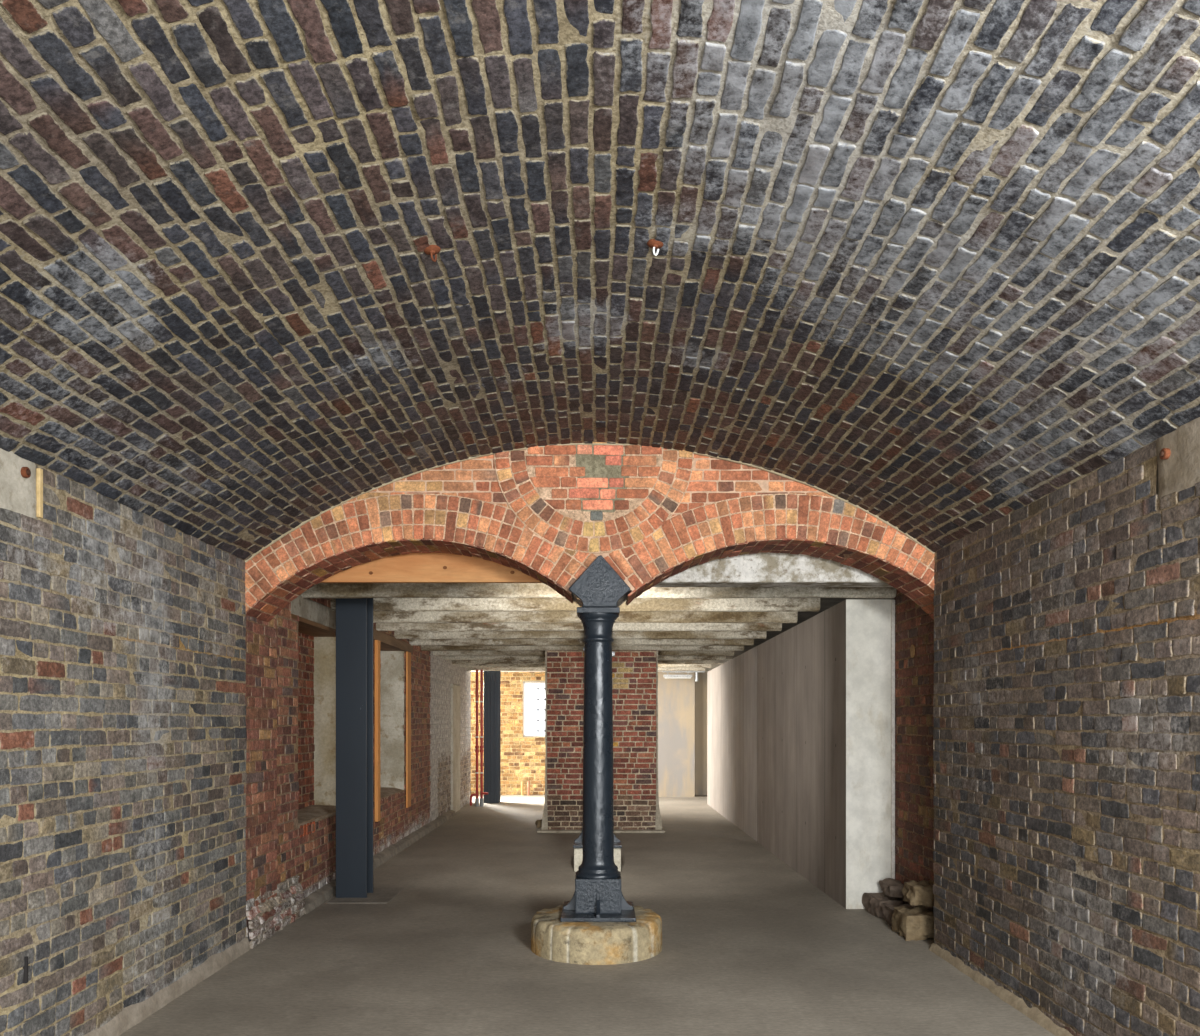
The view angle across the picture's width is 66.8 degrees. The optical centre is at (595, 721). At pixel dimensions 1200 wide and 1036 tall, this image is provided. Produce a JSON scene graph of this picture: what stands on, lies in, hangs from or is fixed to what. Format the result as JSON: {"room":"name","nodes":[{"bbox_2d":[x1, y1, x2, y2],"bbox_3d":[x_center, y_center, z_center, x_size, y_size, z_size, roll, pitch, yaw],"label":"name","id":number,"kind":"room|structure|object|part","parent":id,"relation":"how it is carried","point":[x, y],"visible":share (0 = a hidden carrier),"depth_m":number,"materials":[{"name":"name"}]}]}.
{"room":"brick vaulted cellar","nodes":[
{"label":"brick vaulted cellar","id":0,"kind":"room"},
{"bbox_2d":[0,448,470,1035],"bbox_3d":[-2.613,0.105,6.851,0.574,2.901,21.702,0,0,0],"label":"wall","id":1,"kind":"structure","parent":0,"point":[123,730],"depth_m":4.90,"materials":[{"name":"brick"}]},
{"bbox_2d":[23,956,27,982],"bbox_3d":[-2.382,1.035,3.800,0.016,0.110,0.016,0,0,0],"label":"pin","id":2,"kind":"object","parent":1,"relation":"attached to","point":[25,967],"visible":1,"depth_m":3.79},
{"bbox_2d":[21,467,30,477],"bbox_3d":[-2.371,-1.040,3.790,0.028,0.044,0.043,0,0,0],"label":"bolt","id":3,"kind":"object","parent":1,"relation":"attached to","point":[25,471],"visible":1,"depth_m":3.78,"materials":[{"name":"orange metal"}]},
{"bbox_2d":[290,595,335,636],"bbox_3d":[-2.586,-0.938,8.100,0.312,0.215,1.700,0,0,0],"label":"lintel","id":4,"kind":"object","parent":1,"relation":"attached to","point":[316,619],"visible":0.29,"depth_m":7.97,"materials":[{"name":"grey concrete"}]},
{"bbox_3d":[-2.593,0.835,8.165,0.318,0.071,1.410,0,0,0],"label":"rough sill","id":5,"kind":"part","parent":1,"relation":"part of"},
{"bbox_2d":[375,640,379,821],"bbox_3d":[-2.411,0.098,10.040,0.038,1.995,0.120,0,0,0],"label":"upright","id":6,"kind":"object","parent":1,"relation":"attached to","point":[377,642],"visible":1,"depth_m":9.98,"materials":[{"name":"brown wood"}]},
{"bbox_3d":[-2.592,0.866,10.850,0.319,0.072,1.500,0,0,0],"label":"rough sill","id":7,"kind":"part","parent":1,"relation":"part of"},
{"bbox_2d":[373,629,412,653],"bbox_3d":[-2.572,-0.963,10.900,0.300,0.115,2.300,0,0,0],"label":"lintel","id":8,"kind":"object","parent":1,"relation":"attached to","point":[389,641],"visible":0.31,"depth_m":10.93,"materials":[{"name":"brown wood"}]},
{"bbox_2d":[406,651,410,807],"bbox_3d":[-2.414,0.098,11.715,0.024,1.995,0.210,0,0,0],"label":"upright","id":9,"kind":"object","parent":1,"relation":"attached to","point":[408,654],"visible":1,"depth_m":11.66,"materials":[{"name":"brown wood"}]},
{"bbox_2d":[320,552,541,582],"bbox_3d":[-1.202,-1.206,6.774,2.365,0.337,0.051,0,0,0],"label":"board","id":10,"kind":"object","parent":1,"relation":"attached to","point":[421,567],"visible":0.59,"depth_m":6.75,"materials":[{"name":"wood"}]},
{"bbox_2d":[470,672,545,794],"bbox_3d":[-3.200,0.180,19.643,7.600,2.751,0.514,0,0,0],"label":"wall","id":11,"kind":"structure","parent":0,"point":[522,758],"depth_m":19.40,"materials":[{"name":"brick"}]},
{"bbox_2d":[523,681,545,736],"bbox_3d":[-1.055,-0.273,19.480,1.010,1.185,0.120,0,0,0],"label":"window","id":12,"kind":"structure","parent":11,"relation":"in","point":[534,699],"depth_m":19.47,"materials":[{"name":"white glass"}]},
{"bbox_2d":[120,795,1054,1035],"bbox_3d":[0.000,1.630,7.250,14.000,0.150,24.500,0,0,0],"label":"floor","id":13,"kind":"structure","parent":0,"point":[751,946],"depth_m":5.86,"materials":[{"name":"grey concrete"}]},
{"bbox_2d":[327,888,403,902],"bbox_3d":[-2.050,1.552,8.160,0.520,0.006,0.720,0,0,0],"label":"base plate","id":14,"kind":"object","parent":13,"relation":"on","point":[379,895],"depth_m":7.99,"materials":[{"name":"grey metal"}]},
{"bbox_2d":[336,598,372,897],"bbox_3d":[-2.159,0.205,8.145,0.273,2.700,0.250,0,0,0],"label":"steel post","id":15,"kind":"object","parent":14,"relation":"on","point":[354,616],"visible":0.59,"depth_m":8.02,"materials":[{"name":"black metal"}]},
{"bbox_2d":[470,670,478,806],"bbox_3d":[-2.237,0.295,16.764,0.169,2.520,0.112,0,0,0],"label":"pipe","id":16,"kind":"object","parent":13,"relation":"on","point":[476,701],"visible":1,"depth_m":16.73,"materials":[{"name":"metal"}]},
{"bbox_2d":[480,670,487,806],"bbox_3d":[-2.067,0.295,16.787,0.157,2.520,0.107,0,0,0],"label":"pipe","id":17,"kind":"object","parent":13,"relation":"on","point":[482,793],"visible":1,"depth_m":16.76,"materials":[{"name":"metal"}]},
{"bbox_2d":[484,671,500,802],"bbox_3d":[-2.007,0.255,17.585,0.295,2.600,0.290,0,0,0],"label":"steel post","id":18,"kind":"object","parent":13,"relation":"on","point":[492,679],"visible":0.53,"depth_m":17.45,"materials":[{"name":"black metal"}]},
{"bbox_2d":[521,781,523,795],"bbox_3d":[-1.560,1.405,19.250,0.060,0.300,0.058,0,0,0],"label":"pipe stub","id":19,"kind":"object","parent":13,"relation":"on","point":[522,782],"visible":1,"depth_m":19.23,"materials":[{"name":"gold metal"}]},
{"bbox_2d":[527,781,529,795],"bbox_3d":[-1.430,1.405,19.250,0.060,0.300,0.058,0,0,0],"label":"pipe stub","id":20,"kind":"object","parent":13,"relation":"on","point":[528,782],"visible":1,"depth_m":19.23,"materials":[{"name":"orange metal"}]},
{"bbox_2d":[531,905,661,964],"bbox_3d":[0.004,1.441,6.275,0.904,0.228,0.905,0,0,0],"label":"stone plinth","id":21,"kind":"object","parent":13,"relation":"on","point":[582,943],"visible":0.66,"depth_m":5.91,"materials":[{"name":"beige stone"}]},
{"bbox_2d":[560,555,635,921],"bbox_3d":[0.015,0.099,6.335,0.504,2.459,0.590,0,0,0],"label":"column","id":22,"kind":"structure","parent":21,"relation":"on","point":[599,592],"depth_m":6.23,"materials":[{"name":"metal"}]},
{"bbox_3d":[0.015,1.315,6.330,0.504,0.026,0.580,0,0,0],"label":"plate","id":23,"kind":"part","parent":22,"relation":"part of","materials":[{"name":"metal"}]},
{"bbox_2d":[574,848,620,871],"bbox_3d":[0.015,1.427,9.680,0.490,0.255,0.500,0,0,0],"label":"stone plinth","id":24,"kind":"object","parent":13,"relation":"on","point":[578,852],"visible":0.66,"depth_m":9.43,"materials":[{"name":"beige stone"}]},
{"bbox_2d":[573,648,621,847],"bbox_3d":[0.015,0.144,9.680,0.504,2.319,0.580,0,0,0],"label":"column","id":25,"kind":"structure","parent":24,"relation":"on","point":[578,842],"depth_m":9.57,"materials":[{"name":"metal"}]},
{"bbox_3d":[0.015,1.287,9.680,0.504,0.026,0.580,0,0,0],"label":"plate","id":26,"kind":"part","parent":25,"relation":"part of","materials":[{"name":"metal"}]},
{"bbox_2d":[537,650,664,832],"bbox_3d":[0.070,0.167,13.110,1.800,2.775,0.780,0,0,0],"label":"wall pier","id":27,"kind":"object","parent":13,"relation":"on","point":[634,673],"visible":0.81,"depth_m":12.85,"materials":[{"name":"brick"}]},
{"bbox_2d":[535,820,541,827],"bbox_3d":[-0.800,1.471,13.204,0.170,0.107,0.179,0,0,0],"label":"fragment","id":28,"kind":"object","parent":27,"relation":"on","point":[538,823],"visible":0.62,"depth_m":13.15,"materials":[{"name":"stone"}]},
{"bbox_2d":[862,892,903,918],"bbox_3d":[2.358,1.477,7.372,0.296,0.156,0.399,0,0,0],"label":"footing stone","id":29,"kind":"object","parent":13,"relation":"on","point":[872,902],"visible":0.59,"depth_m":7.33,"materials":[{"name":"brown stone"}]},
{"bbox_2d":[879,878,903,897],"bbox_3d":[2.410,1.334,7.360,0.171,0.112,0.318,0,0,0],"label":"footing stone","id":30,"kind":"object","parent":29,"relation":"on","point":[891,887],"visible":0.93,"depth_m":7.28,"materials":[{"name":"brown stone"}]},
{"bbox_2d":[881,903,913,925],"bbox_3d":[2.362,1.480,6.993,0.285,0.150,0.309,0,0,0],"label":"footing stone","id":31,"kind":"object","parent":13,"relation":"on","point":[888,910],"visible":0.34,"depth_m":7.00,"materials":[{"name":"brown stone"}]},
{"bbox_2d":[891,905,933,940],"bbox_3d":[2.341,1.452,6.629,0.310,0.205,0.364,0,0,0],"label":"footing stone","id":32,"kind":"object","parent":13,"relation":"on","point":[916,923],"visible":0.86,"depth_m":6.48,"materials":[{"name":"beige stone"}]},
{"bbox_2d":[902,880,933,906],"bbox_3d":[2.372,1.246,6.675,0.219,0.169,0.284,0,0,12],"label":"footing stone","id":33,"kind":"object","parent":32,"relation":"on","point":[916,893],"visible":0.91,"depth_m":6.58,"materials":[{"name":"beige stone"}]},
{"bbox_2d":[245,442,934,621],"bbox_3d":[0.000,-0.320,6.420,5.700,3.750,0.483,0,0,0],"label":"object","id":34,"kind":"structure","parent":0,"point":[544,513],"depth_m":6.20,"materials":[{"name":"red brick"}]},
{"bbox_2d":[0,0,1199,560],"bbox_3d":[-0.043,-1.553,1.135,4.838,0.927,10.270,0,0,0],"label":"ceiling","id":35,"kind":"structure","parent":0,"point":[930,267],"depth_m":3.20,"materials":[{"name":"brick"}]},
{"bbox_2d":[424,245,440,261],"bbox_3d":[-0.639,-1.823,3.550,0.066,0.061,0.067,0,0,9],"label":"ceiling hook","id":36,"kind":"object","parent":35,"relation":"attached to","point":[431,250],"visible":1,"depth_m":3.54,"materials":[{"name":"orange metal"}]},
{"bbox_3d":[-0.639,-1.838,3.550,0.068,0.022,0.068,-9,0,0],"label":"plate","id":37,"kind":"part","parent":36,"relation":"part of","materials":[{"name":"orange metal"}]},
{"bbox_2d":[647,239,662,255],"bbox_3d":[0.235,-1.866,3.590,0.067,0.060,0.067,0,0,9],"label":"ceiling hook","id":38,"kind":"object","parent":35,"relation":"attached to","point":[654,244],"visible":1,"depth_m":3.58,"materials":[{"name":"metal"}]},
{"bbox_3d":[0.235,-1.883,3.590,0.068,0.022,0.068,3,0,0],"label":"plate","id":39,"kind":"part","parent":38,"relation":"part of","materials":[{"name":"orange metal"}]},
{"bbox_2d":[658,672,706,796],"bbox_3d":[3.300,0.180,19.200,5.400,2.750,0.600,0,0,0],"label":"wall","id":40,"kind":"structure","parent":0,"point":[682,703],"depth_m":18.90,"materials":[{"name":"paint"}]},
{"bbox_2d":[711,659,730,664],"bbox_3d":[0.000,-1.270,18.600,14.000,0.250,2.000,0,0,0],"label":"ceiling","id":41,"kind":"structure","parent":0,"point":[720,662],"depth_m":17.60,"materials":[{"name":"grey concrete"}]},
{"bbox_2d":[471,665,719,671],"bbox_3d":[-0.750,-1.075,18.230,12.500,0.140,0.060,0,0,0],"label":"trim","id":42,"kind":"structure","parent":41,"relation":"attached to","point":[712,666],"depth_m":18.20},
{"bbox_2d":[664,673,691,678],"bbox_3d":[1.620,-1.004,18.000,0.560,0.291,0.100,0,0,0],"label":"strip light","id":43,"kind":"object","parent":41,"relation":"hanging from","point":[667,676],"visible":0.8,"depth_m":17.95,"materials":[{"name":"white plastic"}]},
{"bbox_2d":[662,671,704,680],"bbox_3d":[1.710,-0.973,17.780,0.820,0.356,0.100,0,0,0],"label":"conduit","id":44,"kind":"object","parent":41,"relation":"attached to","point":[696,672],"visible":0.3,"depth_m":17.75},
{"bbox_2d":[707,599,894,908],"bbox_3d":[2.281,0.268,12.373,0.402,2.575,9.655,0,0,0],"label":"wall","id":45,"kind":"structure","parent":0,"point":[801,722],"depth_m":8.63,"materials":[{"name":"paint"}]},
{"bbox_2d":[726,598,889,658],"bbox_3d":[1.300,-1.308,12.305,8.400,0.175,10.590,0,0,0],"label":"ceiling","id":46,"kind":"structure","parent":0,"point":[825,603],"depth_m":10.83,"materials":[{"name":"grey concrete"}]},
{"bbox_2d":[331,598,819,611],"bbox_3d":[-0.189,-1.121,8.405,4.498,0.199,0.098,0,0,0],"label":"concrete beam","id":47,"kind":"structure","parent":46,"relation":"attached to","point":[379,604],"depth_m":8.36,"materials":[{"name":"grey concrete"}]},
{"bbox_2d":[376,623,781,630],"bbox_3d":[-0.189,-1.115,10.125,4.498,0.210,0.098,0,0,0],"label":"concrete beam","id":48,"kind":"structure","parent":46,"relation":"attached to","point":[379,626],"depth_m":10.08,"materials":[{"name":"grey concrete"}]},
{"bbox_2d":[394,631,765,638],"bbox_3d":[-0.189,-1.112,11.045,4.498,0.216,0.097,0,0,0],"label":"concrete beam","id":49,"kind":"structure","parent":46,"relation":"attached to","point":[398,634],"depth_m":11.00,"materials":[{"name":"grey concrete"}]},
{"bbox_2d":[409,639,753,645],"bbox_3d":[-0.189,-1.109,11.925,4.498,0.221,0.098,0,0,0],"label":"concrete beam","id":50,"kind":"structure","parent":46,"relation":"attached to","point":[439,642],"depth_m":11.88,"materials":[{"name":"grey concrete"}]},
{"bbox_2d":[421,645,743,650],"bbox_3d":[-0.189,-1.107,12.704,4.498,0.226,0.095,0,0,0],"label":"concrete beam","id":51,"kind":"structure","parent":46,"relation":"attached to","point":[423,647],"depth_m":12.66,"materials":[{"name":"grey concrete"}]},
{"bbox_2d":[432,650,733,655],"bbox_3d":[-0.189,-1.104,13.605,4.498,0.232,0.094,0,0,0],"label":"concrete beam","id":52,"kind":"structure","parent":46,"relation":"attached to","point":[469,652],"depth_m":13.56,"materials":[{"name":"grey concrete"}]},
{"bbox_2d":[442,656,725,659],"bbox_3d":[-0.189,-1.102,14.496,4.498,0.236,0.097,0,0,0],"label":"concrete beam","id":53,"kind":"structure","parent":46,"relation":"attached to","point":[444,657],"depth_m":14.45,"materials":[{"name":"grey concrete"}]},
{"bbox_2d":[452,660,717,663],"bbox_3d":[-0.189,-1.099,15.396,4.498,0.243,0.097,0,0,0],"label":"concrete beam","id":54,"kind":"structure","parent":46,"relation":"attached to","point":[453,661],"depth_m":15.35,"materials":[{"name":"grey concrete"}]},
{"bbox_2d":[373,611,797,622],"bbox_3d":[-0.189,-1.118,9.344,4.498,0.205,0.097,0,0,0],"label":"concrete beam","id":55,"kind":"structure","parent":46,"relation":"attached to","point":[378,616],"depth_m":9.30,"materials":[{"name":"grey concrete"}]},
{"bbox_2d":[460,664,710,667],"bbox_3d":[-0.189,-1.096,16.295,4.498,0.248,0.097,0,0,0],"label":"concrete beam","id":56,"kind":"structure","parent":46,"relation":"attached to","point":[461,665],"depth_m":16.25,"materials":[{"name":"grey concrete"}]},
{"bbox_2d":[467,667,704,670],"bbox_3d":[-0.189,-1.093,17.195,4.498,0.254,0.099,0,0,0],"label":"concrete beam","id":57,"kind":"structure","parent":46,"relation":"attached to","point":[518,668],"depth_m":17.16,"materials":[{"name":"grey concrete"}]},
{"bbox_2d":[301,583,895,598],"bbox_3d":[0.018,-1.123,7.546,4.913,0.194,0.097,0,0,0],"label":"concrete beam","id":58,"kind":"structure","parent":46,"relation":"attached to","point":[320,590],"depth_m":7.50,"materials":[{"name":"grey concrete"}]},
{"bbox_2d":[890,589,933,908],"bbox_3d":[2.687,0.180,6.980,0.425,2.750,1.540,0,0,0],"label":"wall","id":59,"kind":"structure","parent":0,"point":[914,677],"depth_m":7.10,"materials":[{"name":"brick"}]},
{"bbox_2d":[653,552,891,586],"bbox_3d":[1.270,-1.206,6.870,2.420,0.337,0.260,0,0,0],"label":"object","id":60,"kind":"structure","parent":59,"relation":"attached to","point":[768,569],"depth_m":6.75,"materials":[{"name":"grey concrete"}]},
{"bbox_2d":[910,645,914,657],"bbox_3d":[2.480,-0.555,7.130,0.012,0.104,0.084,0,0,0],"label":"plug","id":61,"kind":"object","parent":59,"relation":"attached to","point":[912,648],"visible":1,"depth_m":7.11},
{"bbox_2d":[929,417,1199,1035],"bbox_3d":[2.497,0.152,1.106,0.458,2.811,10.212,0,0,0],"label":"wall","id":62,"kind":"structure","parent":0,"point":[1066,698],"depth_m":4.33,"materials":[{"name":"brick"}]},
{"bbox_2d":[1159,448,1170,459],"bbox_3d":[2.287,-1.080,3.665,0.028,0.044,0.043,0,0,0],"label":"bolt","id":63,"kind":"object","parent":62,"relation":"attached to","point":[1164,454],"visible":1,"depth_m":3.65,"materials":[{"name":"orange metal"}]}
]}

